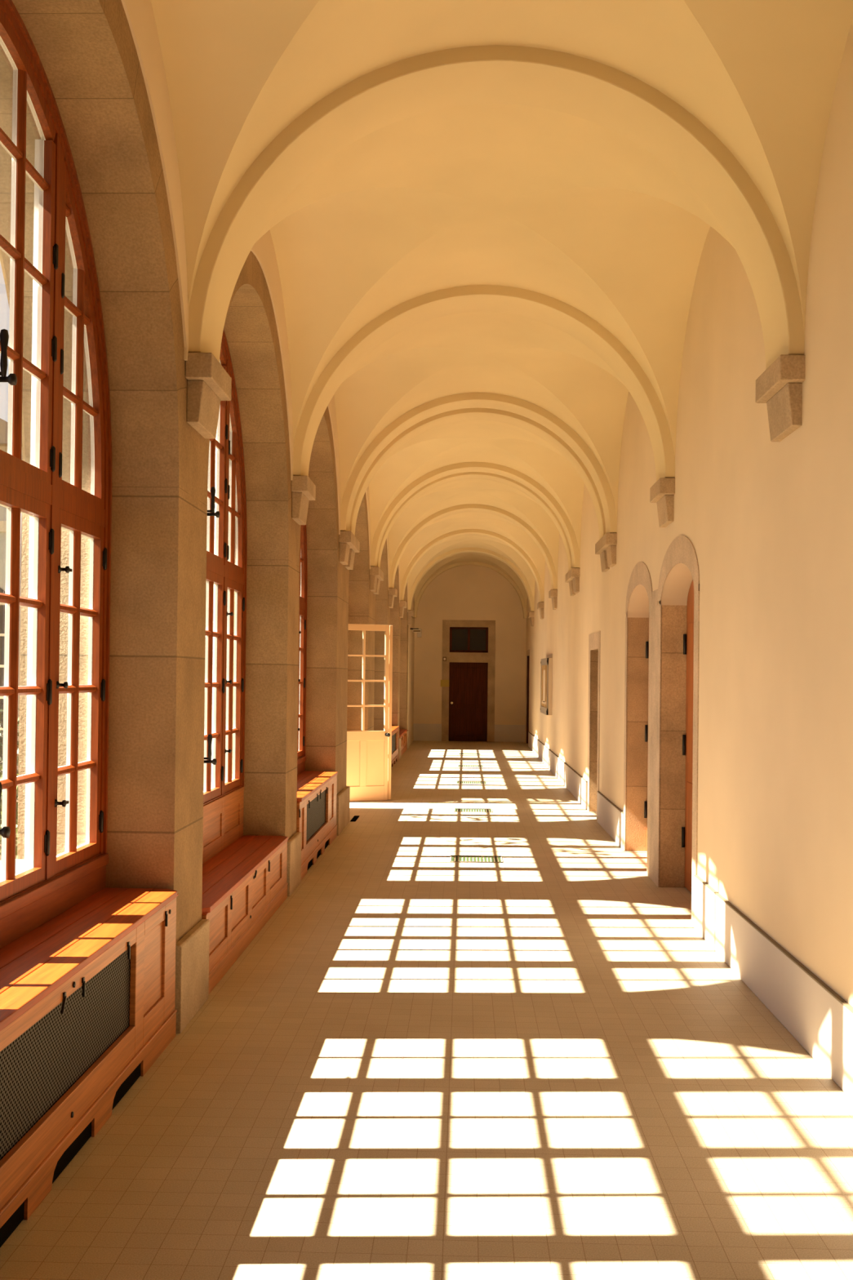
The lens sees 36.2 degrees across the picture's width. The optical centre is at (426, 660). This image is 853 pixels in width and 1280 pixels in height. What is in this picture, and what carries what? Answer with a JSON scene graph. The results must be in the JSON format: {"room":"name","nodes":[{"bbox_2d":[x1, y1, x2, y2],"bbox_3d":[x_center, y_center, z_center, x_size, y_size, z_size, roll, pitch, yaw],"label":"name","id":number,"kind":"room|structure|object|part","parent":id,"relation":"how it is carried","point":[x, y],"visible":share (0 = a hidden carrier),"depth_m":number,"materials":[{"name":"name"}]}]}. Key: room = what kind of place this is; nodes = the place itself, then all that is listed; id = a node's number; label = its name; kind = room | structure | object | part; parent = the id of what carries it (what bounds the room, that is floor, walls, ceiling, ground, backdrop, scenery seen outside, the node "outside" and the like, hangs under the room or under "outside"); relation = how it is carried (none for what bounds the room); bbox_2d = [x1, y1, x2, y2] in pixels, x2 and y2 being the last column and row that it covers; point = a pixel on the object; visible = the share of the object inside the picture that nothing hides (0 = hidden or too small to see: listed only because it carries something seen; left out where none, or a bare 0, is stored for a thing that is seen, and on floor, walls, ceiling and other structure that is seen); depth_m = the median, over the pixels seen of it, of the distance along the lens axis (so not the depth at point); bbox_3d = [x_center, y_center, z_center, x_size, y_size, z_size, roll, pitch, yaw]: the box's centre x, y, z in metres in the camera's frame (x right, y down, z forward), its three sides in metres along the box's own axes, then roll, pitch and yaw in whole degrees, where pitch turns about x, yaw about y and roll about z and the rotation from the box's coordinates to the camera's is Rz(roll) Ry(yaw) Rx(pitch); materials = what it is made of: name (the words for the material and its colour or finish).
{"room":"vaulted corridor","nodes":[
{"label":"vaulted corridor","id":0,"kind":"room"},
{"bbox_2d":[0,0,408,942],"bbox_3d":[-1.310,-0.375,13.350,0.761,5.150,40.600,1,-1,2],"label":"wall","id":1,"kind":"structure","parent":0,"point":[86,50],"depth_m":6.02,"materials":[{"name":"stone"}]},
{"bbox_2d":[0,0,111,904],"bbox_3d":[-1.511,-0.729,4.494,0.187,3.264,3.080,1,-1,2],"label":"window","id":2,"kind":"structure","parent":1,"relation":"in","point":[37,490],"depth_m":5.20,"materials":[{"name":"brown wood"}]},
{"bbox_3d":[-1.482,0.519,4.489,0.102,0.240,0.040,1,-1,2],"label":"handle","id":3,"kind":"part","parent":2,"relation":"part of","materials":[{"name":"black metal"}]},
{"bbox_3d":[-1.465,-1.041,4.508,0.102,0.240,0.040,1,-1,2],"label":"handle","id":4,"kind":"part","parent":2,"relation":"part of","materials":[{"name":"black metal"}]},
{"bbox_2d":[185,352,231,439],"bbox_3d":[-1.063,-1.283,6.379,0.127,0.319,0.518,1,-1,2],"label":"stone corbel","id":5,"kind":"object","parent":1,"relation":"attached to","point":[208,384],"visible":1,"depth_m":6.20,"materials":[{"name":"beige stone"}]},
{"bbox_2d":[203,328,247,805],"bbox_3d":[-1.401,-0.682,8.232,0.187,3.264,3.080,1,-1,2],"label":"window","id":6,"kind":"structure","parent":1,"relation":"in","point":[226,496],"depth_m":8.97,"materials":[{"name":"brown wood"}]},
{"bbox_3d":[-1.371,0.566,8.227,0.102,0.240,0.040,1,-1,2],"label":"handle","id":7,"kind":"part","parent":6,"relation":"part of","materials":[{"name":"black metal"}]},
{"bbox_3d":[-1.354,-0.994,8.246,0.102,0.240,0.040,1,-1,2],"label":"handle","id":8,"kind":"part","parent":6,"relation":"part of","materials":[{"name":"black metal"}]},
{"bbox_2d":[120,0,414,745],"bbox_3d":[-0.924,-0.571,13.341,0.017,4.750,40.600,1,-1,2],"label":"plaster","id":9,"kind":"object","parent":1,"relation":"attached to","point":[140,15],"visible":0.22,"depth_m":5.94,"materials":[{"name":"beige paint"}]},
{"bbox_2d":[297,524,307,759],"bbox_3d":[-1.290,-0.635,11.970,0.187,3.264,3.080,1,-1,2],"label":"window","id":10,"kind":"structure","parent":1,"relation":"in","point":[303,553],"depth_m":13.39,"materials":[{"name":"brown wood"}]},
{"bbox_2d":[291,475,315,524],"bbox_3d":[-0.953,-1.236,10.117,0.127,0.319,0.518,1,-1,2],"label":"stone corbel","id":11,"kind":"object","parent":1,"relation":"attached to","point":[303,489],"visible":1,"depth_m":9.91,"materials":[{"name":"beige stone"}]},
{"bbox_2d":[338,530,359,569],"bbox_3d":[-0.833,-1.185,14.154,0.127,0.319,1.116,1,-1,2],"label":"stone corbel","id":12,"kind":"object","parent":1,"relation":"attached to","point":[349,544],"visible":1,"depth_m":13.74,"materials":[{"name":"beige stone"}]},
{"bbox_2d":[369,566,383,594],"bbox_3d":[-0.704,-1.130,18.518,0.127,0.319,1.113,1,-1,2],"label":"stone corbel","id":13,"kind":"object","parent":1,"relation":"attached to","point":[376,575],"visible":1,"depth_m":18.02,"materials":[{"name":"beige stone"}]},
{"bbox_2d":[388,587,397,608],"bbox_3d":[-0.584,-1.078,22.584,0.127,0.319,0.518,1,-1,2],"label":"stone corbel","id":14,"kind":"object","parent":1,"relation":"attached to","point":[393,592],"visible":1,"depth_m":22.37,"materials":[{"name":"beige stone"}]},
{"bbox_2d":[399,600,406,617],"bbox_3d":[-0.474,-1.031,26.322,0.127,0.319,0.518,1,-1,2],"label":"stone corbel","id":15,"kind":"object","parent":1,"relation":"attached to","point":[402,604],"visible":1,"depth_m":26.11,"materials":[{"name":"beige stone"}]},
{"bbox_2d":[407,610,413,625],"bbox_3d":[-0.363,-0.984,30.060,0.127,0.319,0.518,1,-1,2],"label":"stone corbel","id":16,"kind":"object","parent":1,"relation":"attached to","point":[411,613],"visible":1,"depth_m":29.85,"materials":[{"name":"beige stone"}]},
{"bbox_2d":[409,627,422,637],"bbox_3d":[-0.253,-0.666,31.062,0.270,0.210,0.120,1,-1,2],"label":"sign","id":17,"kind":"object","parent":1,"relation":"attached to","point":[419,631],"visible":1,"depth_m":31.02,"materials":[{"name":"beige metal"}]},
{"bbox_3d":[-1.165,-0.187,16.330,0.187,4.050,3.080,1,-1,2],"label":"door","id":18,"kind":"structure","parent":1,"relation":"in","visible":0},
{"bbox_2d":[346,623,392,800],"bbox_3d":[-0.670,0.686,17.398,0.450,2.322,1.172,0,-1,34],"label":"glazed door","id":19,"kind":"structure","parent":18,"relation":"attached to","point":[368,774],"depth_m":17.24,"materials":[{"name":"beige paint"}]},
{"bbox_3d":[-0.841,1.353,17.196,0.616,0.600,0.016,1,-1,-26],"label":"panel","id":20,"kind":"part","parent":19,"relation":"part of","materials":[{"name":"beige paint"}]},
{"bbox_2d":[0,740,852,1279],"bbox_3d":[0.520,1.821,13.444,3.720,0.001,40.950,1,-1,2],"label":"floor","id":21,"kind":"structure","parent":0,"point":[536,1064],"depth_m":5.12,"materials":[{"name":"tile"}]},
{"bbox_2d":[0,853,177,1247],"bbox_3d":[-1.358,1.279,4.464,0.358,0.822,3.074,1,-1,2],"label":"cabinet","id":22,"kind":"object","parent":21,"relation":"on","point":[87,967],"visible":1,"depth_m":4.66,"materials":[{"name":"brown wood"}]},
{"bbox_2d":[0,949,130,1159],"bbox_3d":[-1.215,1.287,4.449,0.001,0.370,1.619,1,-1,2],"label":"grille","id":23,"kind":"object","parent":22,"relation":"attached to","point":[117,1008],"depth_m":4.33,"materials":[{"name":"black metal"}]},
{"bbox_3d":[-1.197,1.578,4.440,0.030,0.012,3.038,1,-1,2],"label":"moulding","id":24,"kind":"part","parent":22,"relation":"part of","materials":[{"name":"brown wood"}]},
{"bbox_3d":[-1.356,1.042,4.467,0.357,0.031,3.072,1,-1,2],"label":"seat","id":25,"kind":"part","parent":22,"relation":"part of","materials":[{"name":"brown wood"}]},
{"bbox_3d":[-1.174,1.306,5.558,0.009,0.360,0.390,1,-1,2],"label":"panel","id":26,"kind":"part","parent":22,"relation":"part of","materials":[{"name":"brown wood"}]},
{"bbox_2d":[174,919,209,1033],"bbox_3d":[-1.137,1.514,6.325,0.040,0.403,0.656,1,-1,2],"label":"plinth","id":27,"kind":"object","parent":21,"relation":"on","point":[192,950],"visible":0.84,"depth_m":6.23,"materials":[{"name":"stone"}]},
{"bbox_2d":[201,786,288,993],"bbox_3d":[-1.250,1.328,8.202,0.364,0.818,3.080,1,-1,2],"label":"bench","id":28,"kind":"object","parent":21,"relation":"on","point":[244,877],"visible":0.66,"depth_m":8.32,"materials":[{"name":"brown wood"}]},
{"bbox_3d":[-1.133,1.444,6.999,0.009,0.200,0.565,1,-1,2],"label":"panel","id":29,"kind":"part","parent":28,"relation":"part of","materials":[{"name":"brown wood"}]},
{"bbox_3d":[-1.112,1.452,7.678,0.009,0.200,0.585,1,-1,2],"label":"panel","id":30,"kind":"part","parent":28,"relation":"part of","materials":[{"name":"brown wood"}]},
{"bbox_3d":[-1.092,1.474,8.180,0.024,0.325,3.038,1,-1,2],"label":"frame","id":31,"kind":"part","parent":28,"relation":"part of","materials":[{"name":"brown wood"}]},
{"bbox_3d":[-1.247,1.301,8.202,0.357,0.033,3.072,1,-1,2],"label":"seat","id":32,"kind":"part","parent":28,"relation":"part of","materials":[{"name":"brown wood"}]},
{"bbox_3d":[-1.091,1.462,8.395,0.009,0.200,0.578,1,-1,2],"label":"panel","id":33,"kind":"part","parent":28,"relation":"part of","materials":[{"name":"brown wood"}]},
{"bbox_3d":[-1.069,1.471,9.148,0.009,0.200,0.575,1,-1,2],"label":"panel","id":34,"kind":"part","parent":28,"relation":"part of","materials":[{"name":"brown wood"}]},
{"bbox_2d":[286,831,301,896],"bbox_3d":[-1.026,1.561,10.063,0.040,0.403,0.656,1,-1,2],"label":"plinth","id":35,"kind":"object","parent":21,"relation":"on","point":[294,843],"visible":0.83,"depth_m":9.96,"materials":[{"name":"stone"}]},
{"bbox_2d":[296,755,337,879],"bbox_3d":[-1.137,1.373,11.926,0.358,0.822,3.102,1,-1,2],"label":"cabinet","id":36,"kind":"object","parent":21,"relation":"on","point":[317,791],"visible":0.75,"depth_m":11.92,"materials":[{"name":"brown wood"}]},
{"bbox_3d":[-1.025,1.369,10.591,0.009,0.360,0.245,1,-1,2],"label":"panel","id":37,"kind":"part","parent":36,"relation":"part of","materials":[{"name":"brown wood"}]},
{"bbox_2d":[306,789,325,841],"bbox_3d":[-1.000,1.379,11.738,0.001,0.370,1.760,1,-1,2],"label":"grille","id":38,"kind":"object","parent":36,"relation":"attached to","point":[324,796],"depth_m":11.81,"materials":[{"name":"grey metal"}]},
{"bbox_3d":[-1.135,1.136,11.943,0.357,0.031,3.072,1,-1,2],"label":"seat","id":39,"kind":"part","parent":36,"relation":"part of","materials":[{"name":"brown wood"}]},
{"bbox_3d":[-0.976,1.672,11.916,0.030,0.012,3.038,1,-1,2],"label":"moulding","id":40,"kind":"part","parent":36,"relation":"part of","materials":[{"name":"brown wood"}]},
{"bbox_3d":[-0.956,1.399,12.932,0.009,0.360,0.370,1,-1,2],"label":"panel","id":41,"kind":"part","parent":36,"relation":"part of","materials":[{"name":"brown wood"}]},
{"bbox_2d":[336,786,350,835],"bbox_3d":[-0.907,1.612,14.115,0.040,0.403,1.284,1,-1,2],"label":"plinth","id":42,"kind":"object","parent":21,"relation":"on","point":[344,797],"visible":0.84,"depth_m":13.96,"materials":[{"name":"stone"}]},
{"bbox_2d":[350,815,359,821],"bbox_3d":[-0.827,1.822,15.079,0.060,0.008,0.580,1,-1,2],"label":"floor vent","id":43,"kind":"object","parent":21,"relation":"on","point":[355,817],"visible":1,"depth_m":15.07,"materials":[{"name":"black metal"}]},
{"bbox_2d":[391,725,399,768],"bbox_3d":[-0.768,1.531,24.406,0.358,0.822,3.074,1,-1,2],"label":"bench","id":44,"kind":"object","parent":21,"relation":"on","point":[394,753],"visible":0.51,"depth_m":24.82,"materials":[{"name":"brown wood"}]},
{"bbox_2d":[391,733,395,751],"bbox_3d":[-0.625,1.538,24.402,0.001,0.370,1.740,1,-1,2],"label":"grille","id":45,"kind":"object","parent":44,"relation":"attached to","point":[394,739],"depth_m":24.67,"materials":[{"name":"grey metal"}]},
{"bbox_3d":[-0.766,1.294,24.409,0.357,0.031,3.072,1,-1,2],"label":"seat","id":46,"kind":"part","parent":44,"relation":"part of","materials":[{"name":"brown wood"}]},
{"bbox_2d":[398,737,400,759],"bbox_3d":[-0.547,1.766,26.267,0.040,0.403,0.656,1,-1,2],"label":"plinth","id":47,"kind":"object","parent":21,"relation":"on","point":[399,739],"visible":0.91,"depth_m":25.98,"materials":[{"name":"stone"}]},
{"bbox_2d":[399,728,407,755],"bbox_3d":[-0.661,1.580,28.144,0.364,0.818,3.080,1,-1,2],"label":"bench","id":48,"kind":"object","parent":21,"relation":"on","point":[402,732],"visible":0.48,"depth_m":28.22,"materials":[{"name":"brown wood"}]},
{"bbox_3d":[-0.658,1.553,28.144,0.357,0.033,3.072,1,-1,2],"label":"seat","id":49,"kind":"part","parent":48,"relation":"part of","materials":[{"name":"brown wood"}]},
{"bbox_2d":[406,729,408,748],"bbox_3d":[-0.437,1.813,30.006,0.040,0.403,0.656,1,-1,2],"label":"plinth","id":50,"kind":"object","parent":21,"relation":"on","point":[407,733],"visible":0.76,"depth_m":29.69,"materials":[{"name":"stone"}]},
{"bbox_2d":[457,764,483,767],"bbox_3d":[0.817,1.954,24.214,0.470,0.006,0.400,1,-1,2],"label":"floor vent","id":51,"kind":"object","parent":21,"relation":"in","point":[477,766],"visible":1,"depth_m":24.33,"materials":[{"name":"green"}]},
{"bbox_2d":[456,781,486,783],"bbox_3d":[0.704,1.906,20.416,0.470,0.006,0.400,1,-1,2],"label":"floor vent","id":52,"kind":"object","parent":21,"relation":"in","point":[485,782],"visible":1,"depth_m":20.42,"materials":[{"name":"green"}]},
{"bbox_2d":[453,808,492,812],"bbox_3d":[0.579,1.852,16.168,0.470,0.006,0.400,1,-1,2],"label":"floor vent","id":53,"kind":"object","parent":21,"relation":"in","point":[455,809],"visible":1,"depth_m":16.15,"materials":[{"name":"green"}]},
{"bbox_2d":[449,854,502,862],"bbox_3d":[0.451,1.798,11.850,0.470,0.006,0.400,1,-1,2],"label":"floor vent","id":54,"kind":"object","parent":21,"relation":"in","point":[456,856],"visible":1,"depth_m":11.82,"materials":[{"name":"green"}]},
{"bbox_2d":[413,564,526,741],"bbox_3d":[1.033,-0.323,33.816,4.250,5.000,0.450,1,-1,2],"label":"wall","id":55,"kind":"structure","parent":0,"point":[466,592],"depth_m":33.59,"materials":[{"name":"paint"}]},
{"bbox_2d":[441,619,495,742],"bbox_3d":[1.081,0.517,33.673,1.363,3.118,0.212,1,-1,2],"label":"door","id":56,"kind":"structure","parent":55,"relation":"in","point":[468,646],"depth_m":33.68,"materials":[{"name":"wood"}]},
{"bbox_3d":[1.069,1.581,33.685,0.750,0.710,0.022,1,-1,2],"label":"panel","id":57,"kind":"part","parent":56,"relation":"part of","materials":[{"name":"brown wood"}]},
{"bbox_3d":[1.079,0.651,33.696,0.750,0.950,0.022,1,-1,2],"label":"panel","id":58,"kind":"part","parent":56,"relation":"part of","materials":[{"name":"brown wood"}]},
{"bbox_3d":[1.095,-0.538,33.717,0.875,0.570,0.006,1,-1,2],"label":"pane","id":59,"kind":"part","parent":56,"relation":"part of","materials":[{"name":"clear glass"}]},
{"bbox_2d":[413,723,525,742],"bbox_3d":[1.097,1.855,33.562,2.874,0.440,0.040,1,-1,2],"label":"baseboard","id":60,"kind":"structure","parent":55,"relation":"attached to","point":[423,732],"depth_m":33.52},
{"bbox_2d":[151,0,852,608],"bbox_3d":[0.530,-2.068,13.317,2.891,1.446,40.600,1,-1,2],"label":"ceiling","id":61,"kind":"structure","parent":0,"point":[569,209],"depth_m":7.65,"materials":[{"name":"paint"}]},
{"bbox_2d":[414,561,526,618],"bbox_3d":[1.127,-1.817,33.492,2.904,1.452,0.210,1,-1,2],"label":"rib","id":62,"kind":"object","parent":61,"relation":"attached to","point":[463,563],"visible":0.97,"depth_m":33.41,"materials":[{"name":"paint"}]},
{"bbox_2d":[408,547,533,611],"bbox_3d":[1.024,-1.861,30.019,2.904,1.452,0.465,1,-1,2],"label":"rib","id":63,"kind":"object","parent":61,"relation":"attached to","point":[462,550],"visible":0.97,"depth_m":29.81,"materials":[{"name":"paint"}]},
{"bbox_2d":[400,528,544,602],"bbox_3d":[0.914,-1.908,26.281,2.904,1.452,0.465,1,-1,2],"label":"rib","id":64,"kind":"object","parent":61,"relation":"attached to","point":[499,537],"visible":0.97,"depth_m":26.08,"materials":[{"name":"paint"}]},
{"bbox_2d":[389,503,557,589],"bbox_3d":[0.803,-1.955,22.543,2.904,1.452,0.465,1,-1,2],"label":"rib","id":65,"kind":"object","parent":61,"relation":"attached to","point":[505,514],"visible":0.98,"depth_m":22.35,"materials":[{"name":"paint"}]},
{"bbox_2d":[377,471,572,571],"bbox_3d":[0.693,-2.002,18.805,2.904,1.452,0.420,1,-1,2],"label":"rib","id":66,"kind":"object","parent":61,"relation":"attached to","point":[468,475],"visible":0.66,"depth_m":18.68,"materials":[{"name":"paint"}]},
{"bbox_2d":[370,462,580,568],"bbox_3d":[0.673,-2.011,18.150,2.904,1.452,0.420,1,-1,2],"label":"rib","id":67,"kind":"object","parent":61,"relation":"attached to","point":[465,467],"visible":0.97,"depth_m":17.97,"materials":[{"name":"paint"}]},
{"bbox_2d":[349,408,605,539],"bbox_3d":[0.564,-2.058,14.442,2.904,1.452,0.420,1,-1,2],"label":"rib","id":68,"kind":"object","parent":61,"relation":"attached to","point":[467,414],"visible":0.66,"depth_m":14.31,"materials":[{"name":"paint"}]},
{"bbox_2d":[340,392,617,533],"bbox_3d":[0.544,-2.066,13.785,2.904,1.452,0.420,1,-1,2],"label":"rib","id":69,"kind":"object","parent":61,"relation":"attached to","point":[534,412],"visible":0.96,"depth_m":13.61,"materials":[{"name":"paint"}]},
{"bbox_2d":[293,284,675,481],"bbox_3d":[0.435,-2.113,10.077,2.904,1.452,0.465,1,-1,2],"label":"rib","id":70,"kind":"object","parent":61,"relation":"attached to","point":[553,312],"visible":0.94,"depth_m":9.90,"materials":[{"name":"paint"}]},
{"bbox_2d":[188,44,804,369],"bbox_3d":[0.324,-2.160,6.339,2.904,1.452,0.465,1,-1,2],"label":"rib","id":71,"kind":"object","parent":61,"relation":"attached to","point":[608,97],"visible":0.89,"depth_m":6.22,"materials":[{"name":"paint"}]},
{"bbox_2d":[524,17,852,1006],"bbox_3d":[2.234,-0.510,13.447,0.543,5.100,41.000,1,-1,2],"label":"wall","id":72,"kind":"structure","parent":0,"point":[768,524],"depth_m":6.93,"materials":[{"name":"paint"}]},
{"bbox_2d":[525,648,529,743],"bbox_3d":[2.628,0.905,32.253,0.257,2.340,1.530,1,-1,2],"label":"door","id":73,"kind":"structure","parent":72,"relation":"in","point":[527,651],"depth_m":32.88,"materials":[{"name":"brown wood"}]},
{"bbox_2d":[528,611,533,626],"bbox_3d":[2.407,-0.955,29.977,0.127,0.319,0.518,1,-1,2],"label":"stone corbel","id":74,"kind":"object","parent":72,"relation":"attached to","point":[531,614],"visible":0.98,"depth_m":29.76,"materials":[{"name":"beige stone"}]},
{"bbox_2d":[537,602,544,619],"bbox_3d":[2.296,-1.002,26.239,0.127,0.319,0.518,1,-1,2],"label":"stone corbel","id":75,"kind":"object","parent":72,"relation":"attached to","point":[540,606],"visible":0.97,"depth_m":26.03,"materials":[{"name":"beige stone"}]},
{"bbox_2d":[540,653,552,715],"bbox_3d":[2.225,0.440,24.291,0.098,1.093,2.006,1,-1,2],"label":"case","id":76,"kind":"object","parent":72,"relation":"attached to","point":[546,677],"visible":1,"depth_m":23.60,"materials":[{"name":"paint"}]},
{"bbox_2d":[541,664,546,707],"bbox_3d":[2.198,0.473,24.292,0.013,0.780,1.800,1,-1,2],"label":"picture","id":77,"kind":"object","parent":76,"relation":"attached to","point":[544,667],"depth_m":24.29},
{"bbox_3d":[2.193,0.473,24.292,0.022,1.026,2.006,1,-1,2],"label":"frame","id":78,"kind":"part","parent":76,"relation":"part of","materials":[{"name":"beige"}]},
{"bbox_2d":[548,589,557,609],"bbox_3d":[2.186,-1.049,22.501,0.127,0.319,0.518,1,-1,2],"label":"stone corbel","id":79,"kind":"object","parent":72,"relation":"attached to","point":[553,593],"visible":0.98,"depth_m":22.29,"materials":[{"name":"beige stone"}]},
{"bbox_2d":[528,731,587,809],"bbox_3d":[2.244,1.792,23.933,0.032,0.354,15.080,1,-1,2],"label":"baseboard","id":80,"kind":"structure","parent":72,"relation":"attached to","point":[572,780],"depth_m":20.49,"materials":[{"name":"beige stone"}]},
{"bbox_2d":[565,568,580,595],"bbox_3d":[2.065,-1.100,18.436,0.127,0.319,1.113,1,-1,2],"label":"stone corbel","id":81,"kind":"object","parent":72,"relation":"attached to","point":[572,576],"visible":1,"depth_m":18.02,"materials":[{"name":"beige stone"}]},
{"bbox_2d":[586,631,600,817],"bbox_3d":[2.138,0.767,15.730,0.257,2.200,1.350,1,-1,2],"label":"door","id":82,"kind":"structure","parent":72,"relation":"in","point":[594,639],"depth_m":16.19,"materials":[{"name":"brown stone"}]},
{"bbox_2d":[595,533,617,572],"bbox_3d":[1.936,-1.155,14.072,0.127,0.319,1.116,1,-1,2],"label":"stone corbel","id":83,"kind":"object","parent":72,"relation":"attached to","point":[606,546],"visible":1,"depth_m":13.74,"materials":[{"name":"beige stone"}]},
{"bbox_2d":[596,791,623,848],"bbox_3d":[1.946,1.665,13.854,0.032,0.354,2.390,1,-1,2],"label":"baseboard","id":84,"kind":"structure","parent":72,"relation":"attached to","point":[610,817],"depth_m":13.62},
{"bbox_2d":[623,561,652,877],"bbox_3d":[2.024,0.467,11.765,0.257,2.700,1.810,1,-1,2],"label":"door","id":85,"kind":"structure","parent":72,"relation":"in","point":[638,606],"depth_m":12.54,"materials":[{"name":"brown stone"}]},
{"bbox_2d":[649,589,658,883],"bbox_3d":[1.868,0.612,10.708,0.009,2.380,0.330,1,-1,2],"label":"stone post","id":86,"kind":"object","parent":72,"relation":"attached to","point":[655,593],"visible":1,"depth_m":10.71,"materials":[{"name":"beige stone"}]},
{"bbox_2d":[649,477,675,527],"bbox_3d":[1.817,-1.206,10.035,0.127,0.319,0.518,1,-1,2],"label":"stone corbel","id":87,"kind":"object","parent":72,"relation":"attached to","point":[662,492],"visible":1,"depth_m":9.83,"materials":[{"name":"beige stone"}]},
{"bbox_2d":[655,535,699,925],"bbox_3d":[1.960,0.440,9.621,0.257,2.700,1.860,1,-1,2],"label":"door","id":88,"kind":"structure","parent":72,"relation":"in","point":[678,593],"depth_m":10.37,"materials":[{"name":"brown stone"}]},
{"bbox_3d":[2.037,0.671,9.616,0.018,1.940,1.280,1,-1,2],"label":"panel","id":89,"kind":"part","parent":88,"relation":"part of","materials":[{"name":"brown wood"}]},
{"bbox_2d":[693,875,852,1101],"bbox_3d":[1.560,1.500,0.805,0.032,0.354,15.740,1,-1,2],"label":"baseboard","id":90,"kind":"structure","parent":72,"relation":"attached to","point":[820,1019],"depth_m":6.26,"materials":[{"name":"white paint"}]},
{"bbox_2d":[755,355,805,441],"bbox_3d":[1.706,-1.254,6.297,0.127,0.319,0.518,1,-1,2],"label":"stone corbel","id":91,"kind":"object","parent":72,"relation":"attached to","point":[780,386],"visible":1,"depth_m":6.15,"materials":[{"name":"beige stone"}]},
{"label":"outside","id":92,"kind":"structure","parent":0,"visible":0},
{"label":"ground","id":93,"kind":"structure","parent":92,"visible":0},
{"bbox_2d":[0,417,22,777],"bbox_3d":[-14.691,-1.529,26.967,15.600,7.400,5.600,1,-1,2],"label":"building","id":94,"kind":"structure","parent":93,"relation":"on","point":[3,424],"depth_m":24.21,"materials":[{"name":"grey stone"}]},
{"bbox_3d":[-14.730,-2.560,24.450,15.050,0.200,0.100,1,-1,2],"label":"cornice","id":95,"kind":"part","parent":94,"relation":"part of","materials":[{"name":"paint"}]},
{"bbox_3d":[-8.455,2.067,12.480,10.400,0.030,20.500,1,-1,2],"label":"lawn","id":96,"kind":"structure","parent":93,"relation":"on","visible":0},
{"bbox_2d":[0,778,17,860],"bbox_3d":[-3.316,1.475,9.693,1.514,1.192,1.480,1,-1,-41],"label":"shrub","id":97,"kind":"object","parent":96,"relation":"on","point":[1,804],"visible":0.02,"depth_m":9.58,"materials":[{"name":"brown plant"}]},
{"bbox_2d":[0,764,17,850],"bbox_3d":[-4.240,1.515,12.709,1.807,1.166,1.813,1,-1,2],"label":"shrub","id":98,"kind":"object","parent":96,"relation":"on","point":[1,767],"visible":0.04,"depth_m":12.74,"materials":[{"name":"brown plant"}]},
{"bbox_2d":[0,716,18,773],"bbox_3d":[-7.032,1.357,19.192,2.400,1.582,2.472,1,-1,2],"label":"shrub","id":99,"kind":"object","parent":96,"relation":"on","point":[1,746],"visible":0.06,"depth_m":19.34,"materials":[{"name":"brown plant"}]},
{"bbox_2d":[0,708,19,799],"bbox_3d":[-5.519,1.316,16.642,2.215,1.634,2.264,1,-1,2],"label":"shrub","id":100,"kind":"object","parent":96,"relation":"on","point":[2,709],"visible":0.08,"depth_m":16.76,"materials":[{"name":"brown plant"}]}
]}

